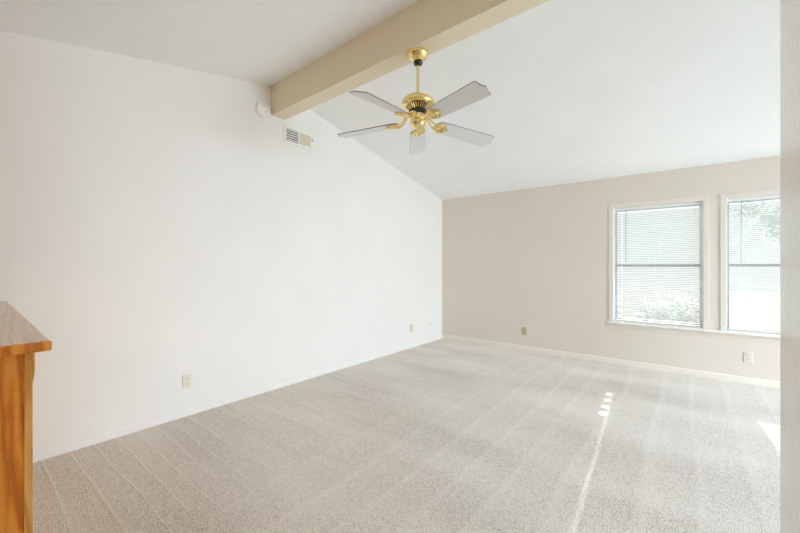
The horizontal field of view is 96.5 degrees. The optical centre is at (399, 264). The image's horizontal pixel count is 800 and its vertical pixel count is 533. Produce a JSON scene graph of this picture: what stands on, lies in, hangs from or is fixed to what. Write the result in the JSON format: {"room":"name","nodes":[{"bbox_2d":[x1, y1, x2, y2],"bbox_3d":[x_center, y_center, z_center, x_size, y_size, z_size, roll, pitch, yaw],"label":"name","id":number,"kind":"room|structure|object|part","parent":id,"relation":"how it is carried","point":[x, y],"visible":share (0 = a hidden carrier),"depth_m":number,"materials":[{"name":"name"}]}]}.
{"room":"empty living room","nodes":[
{"label":"empty living room","id":0,"kind":"room"},
{"bbox_2d":[0,30,441,452],"bbox_3d":[-1.982,-0.318,2.973,0.140,3.215,8.875,0,0,38],"label":"wall","id":1,"kind":"structure","parent":0,"point":[157,229],"depth_m":3.02,"materials":[{"name":"paint"}]},
{"bbox_2d":[182,374,190,388],"bbox_3d":[-1.822,0.995,3.054,0.009,0.114,0.070,0,0,38],"label":"wall outlet","id":2,"kind":"object","parent":1,"relation":"attached to","point":[186,379],"visible":1,"depth_m":3.05,"materials":[{"name":"beige plastic"}]},
{"bbox_2d":[33,335,441,462],"bbox_3d":[-0.869,1.260,4.254,0.011,0.060,5.205,0,0,38],"label":"baseboard","id":3,"kind":"structure","parent":1,"relation":"attached to","point":[68,447],"depth_m":3.08,"materials":[{"name":"paint"}]},
{"bbox_2d":[255,101,269,118],"bbox_3d":[-1.373,-1.565,3.594,0.042,0.164,0.164,0,0,38],"label":"smoke detector","id":4,"kind":"object","parent":1,"relation":"attached to","point":[262,109],"visible":1,"depth_m":3.58,"materials":[{"name":"white plastic"}]},
{"bbox_2d":[284,125,312,149],"bbox_3d":[-1.113,-1.402,3.936,0.024,0.180,0.372,0,0,38],"label":"air vent","id":5,"kind":"object","parent":1,"relation":"in","point":[294,136],"visible":1,"depth_m":3.93,"materials":[{"name":"white plastic"}]},
{"bbox_2d":[0,0,779,199],"bbox_3d":[0.553,-1.551,0.962,6.610,0.869,8.875,0,0,38],"label":"ceiling","id":6,"kind":"structure","parent":0,"point":[580,90],"depth_m":2.98,"materials":[{"name":"paint"}]},
{"bbox_2d":[272,0,549,119],"bbox_3d":[1.171,-1.708,1.742,6.333,0.325,0.160,0,0,39],"label":"ceiling beam","id":7,"kind":"structure","parent":6,"relation":"attached to","point":[432,25],"depth_m":2.70,"materials":[{"name":"paint"}]},
{"bbox_2d":[337,47,493,153],"bbox_3d":[0.109,-1.252,2.573,1.256,0.585,1.245,0,0,38],"label":"ceiling fan","id":8,"kind":"object","parent":7,"relation":"hanging from","point":[418,104],"visible":1,"depth_m":2.55,"materials":[{"name":"gold metal"}]},
{"bbox_3d":[-0.248,-1.030,2.744,0.510,0.006,0.147,-3,8,20],"label":"blade","id":9,"kind":"part","parent":8,"relation":"part of","materials":[{"name":"white"}]},
{"bbox_3d":[-0.113,-1.027,2.280,0.147,0.006,0.510,20,15,35],"label":"blade","id":10,"kind":"part","parent":8,"relation":"part of","materials":[{"name":"white"}]},
{"bbox_3d":[0.150,-1.033,3.006,0.147,0.006,0.510,-16,-3,2],"label":"blade","id":11,"kind":"part","parent":8,"relation":"part of","materials":[{"name":"white"}]},
{"bbox_3d":[0.357,-1.037,2.266,0.147,0.006,0.510,19,-9,-33],"label":"blade","id":12,"kind":"part","parent":8,"relation":"part of","materials":[{"name":"white wood"}]},
{"bbox_3d":[0.500,-1.006,2.762,0.510,0.006,0.147,7,-19,-23],"label":"blade","id":13,"kind":"part","parent":8,"relation":"part of","materials":[{"name":"white"}]},
{"bbox_2d":[33,338,779,532],"bbox_3d":[0.506,1.340,0.904,6.630,0.100,8.745,0,0,38],"label":"floor","id":14,"kind":"structure","parent":0,"point":[442,435],"depth_m":2.38,"materials":[{"name":"carpet"}]},
{"bbox_2d":[0,301,51,532],"bbox_3d":[-1.915,0.758,1.445,1.855,1.064,0.563,0,0,38],"label":"cabinet","id":15,"kind":"object","parent":14,"relation":"on","point":[20,340],"depth_m":1.03,"materials":[{"name":"brown wood"}]},
{"bbox_3d":[-1.232,0.771,0.871,0.012,1.037,0.434,0,0,38],"label":"panel","id":16,"kind":"part","parent":15,"relation":"part of","materials":[{"name":"brown wood"}]},
{"bbox_2d":[0,301,49,345],"bbox_3d":[-1.922,0.239,1.450,1.838,0.027,0.563,0,0,38],"label":"countertop","id":17,"kind":"structure","parent":15,"relation":"on","point":[15,329],"depth_m":1.25,"materials":[{"name":"brown wood"}]},
{"bbox_2d":[442,155,779,381],"bbox_3d":[3.322,0.046,4.341,6.470,2.487,0.140,0,0,38],"label":"wall","id":18,"kind":"structure","parent":0,"point":[536,259],"depth_m":5.00,"materials":[{"name":"paint"}]},
{"bbox_2d":[522,327,525,334],"bbox_3d":[1.874,1.000,5.394,0.070,0.114,0.009,0,0,38],"label":"wall outlet","id":19,"kind":"object","parent":18,"relation":"attached to","point":[523,328],"visible":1,"depth_m":5.39,"materials":[{"name":"beige plastic"}]},
{"bbox_2d":[442,334,779,388],"bbox_3d":[3.223,1.255,4.321,6.319,0.070,0.014,0,0,38],"label":"baseboard","id":20,"kind":"structure","parent":18,"relation":"attached to","point":[747,380],"depth_m":4.53,"materials":[{"name":"paint"}]},
{"bbox_2d":[614,320,702,328],"bbox_3d":[3.171,0.731,4.429,0.900,0.008,0.090,0,0,38],"label":"window sill","id":21,"kind":"structure","parent":18,"relation":"attached to","point":[614,320],"depth_m":4.38,"materials":[{"name":"white plastic"}]},
{"bbox_2d":[609,195,708,328],"bbox_3d":[3.183,-0.030,4.444,1.000,1.531,0.147,0,0,38],"label":"window","id":22,"kind":"structure","parent":18,"relation":"in","point":[705,199],"depth_m":4.31,"materials":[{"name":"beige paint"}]},
{"bbox_2d":[614,201,701,326],"bbox_3d":[3.166,-0.009,4.423,0.884,1.459,0.050,0,0,38],"label":"blind","id":23,"kind":"object","parent":22,"relation":"attached to","point":[689,203],"visible":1,"depth_m":4.40,"materials":[{"name":"white plastic"}]},
{"bbox_3d":[3.171,0.715,4.429,0.868,0.012,0.026,0,0,38],"label":"rail","id":24,"kind":"part","parent":23,"relation":"part of","materials":[{"name":"white plastic"}]},
{"bbox_3d":[3.221,-0.358,4.492,0.864,0.740,0.020,0,0,38],"label":"sash","id":25,"kind":"part","parent":22,"relation":"part of","materials":[{"name":"clear glass"}]},
{"bbox_3d":[3.206,0.352,4.473,0.864,0.729,0.020,0,0,38],"label":"sash","id":26,"kind":"part","parent":22,"relation":"part of","materials":[{"name":"clear glass"}]},
{"bbox_2d":[607,321,779,337],"bbox_3d":[3.558,0.747,4.035,2.130,0.024,0.045,0,0,38],"label":"window sill","id":27,"kind":"structure","parent":18,"relation":"attached to","point":[614,322],"depth_m":4.11,"materials":[{"name":"white plastic"}]},
{"bbox_2d":[609,323,779,342],"bbox_3d":[3.570,0.789,4.051,2.090,0.061,0.006,0,0,38],"label":"trim","id":28,"kind":"structure","parent":18,"relation":"attached to","point":[612,325],"depth_m":4.13,"materials":[{"name":"paint"}]},
{"bbox_2d":[744,351,752,362],"bbox_3d":[3.784,1.001,3.878,0.070,0.114,0.009,0,0,38],"label":"wall outlet","id":29,"kind":"object","parent":18,"relation":"attached to","point":[748,356],"visible":1,"depth_m":3.88,"materials":[{"name":"white plastic"}]},
{"bbox_2d":[720,189,779,331],"bbox_3d":[4.041,-0.030,3.763,1.000,1.531,0.147,0,0,38],"label":"window","id":30,"kind":"structure","parent":18,"relation":"in","point":[724,260],"depth_m":4.00,"materials":[{"name":"beige paint"}]},
{"bbox_3d":[4.072,-0.005,3.802,0.900,1.481,0.048,0,0,38],"label":"frame","id":31,"kind":"part","parent":30,"relation":"part of","materials":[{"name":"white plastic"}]},
{"bbox_2d":[727,195,779,332],"bbox_3d":[4.025,-0.009,3.742,0.884,1.459,0.050,0,0,38],"label":"blind","id":32,"kind":"object","parent":30,"relation":"attached to","point":[772,196],"visible":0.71,"depth_m":3.89,"materials":[{"name":"white plastic"}]},
{"bbox_3d":[4.029,0.715,3.748,0.868,0.012,0.026,0,0,38],"label":"rail","id":33,"kind":"part","parent":32,"relation":"part of","materials":[{"name":"white plastic"}]},
{"bbox_3d":[4.080,-0.358,3.811,0.864,0.740,0.020,0,0,38],"label":"sash","id":34,"kind":"part","parent":30,"relation":"part of","materials":[{"name":"clear glass"}]},
{"bbox_3d":[4.065,0.352,3.792,0.864,0.729,0.020,0,0,38],"label":"sash","id":35,"kind":"part","parent":30,"relation":"part of","materials":[{"name":"clear glass"}]},
{"bbox_2d":[727,329,779,334],"bbox_3d":[4.029,0.731,3.748,0.900,0.008,0.090,0,0,38],"label":"window sill","id":36,"kind":"structure","parent":18,"relation":"attached to","point":[727,329],"depth_m":3.87,"materials":[{"name":"white plastic"}]},
{"bbox_2d":[780,0,799,532],"bbox_3d":[-0.393,-0.210,-0.901,0.124,3.001,4.500,0,0,38],"label":"wall partition","id":37,"kind":"structure","parent":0,"point":[789,9],"depth_m":0.82,"materials":[{"name":"paint"}]},
{"label":"outside","id":38,"kind":"structure","parent":0,"visible":0},
{"bbox_2d":[617,286,779,329],"bbox_3d":[12.284,1.740,15.487,28.000,0.100,28.465,0,0,38],"label":"ground","id":39,"kind":"structure","parent":38,"point":[758,297],"depth_m":15.67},
{"bbox_2d":[633,293,699,323],"bbox_3d":[6.423,1.136,8.325,1.658,1.109,0.952,0,0,27],"label":"shrub","id":40,"kind":"object","parent":39,"relation":"on","point":[657,293],"visible":0.31,"depth_m":8.31,"materials":[{"name":"green plant"}]},
{"bbox_2d":[729,199,779,244],"bbox_3d":[10.877,-0.330,9.983,2.928,4.045,1.644,0,0,26],"label":"tree","id":41,"kind":"object","parent":39,"relation":"on","point":[770,230],"visible":0.34,"depth_m":10.11,"materials":[{"name":"green plant"}]}
]}

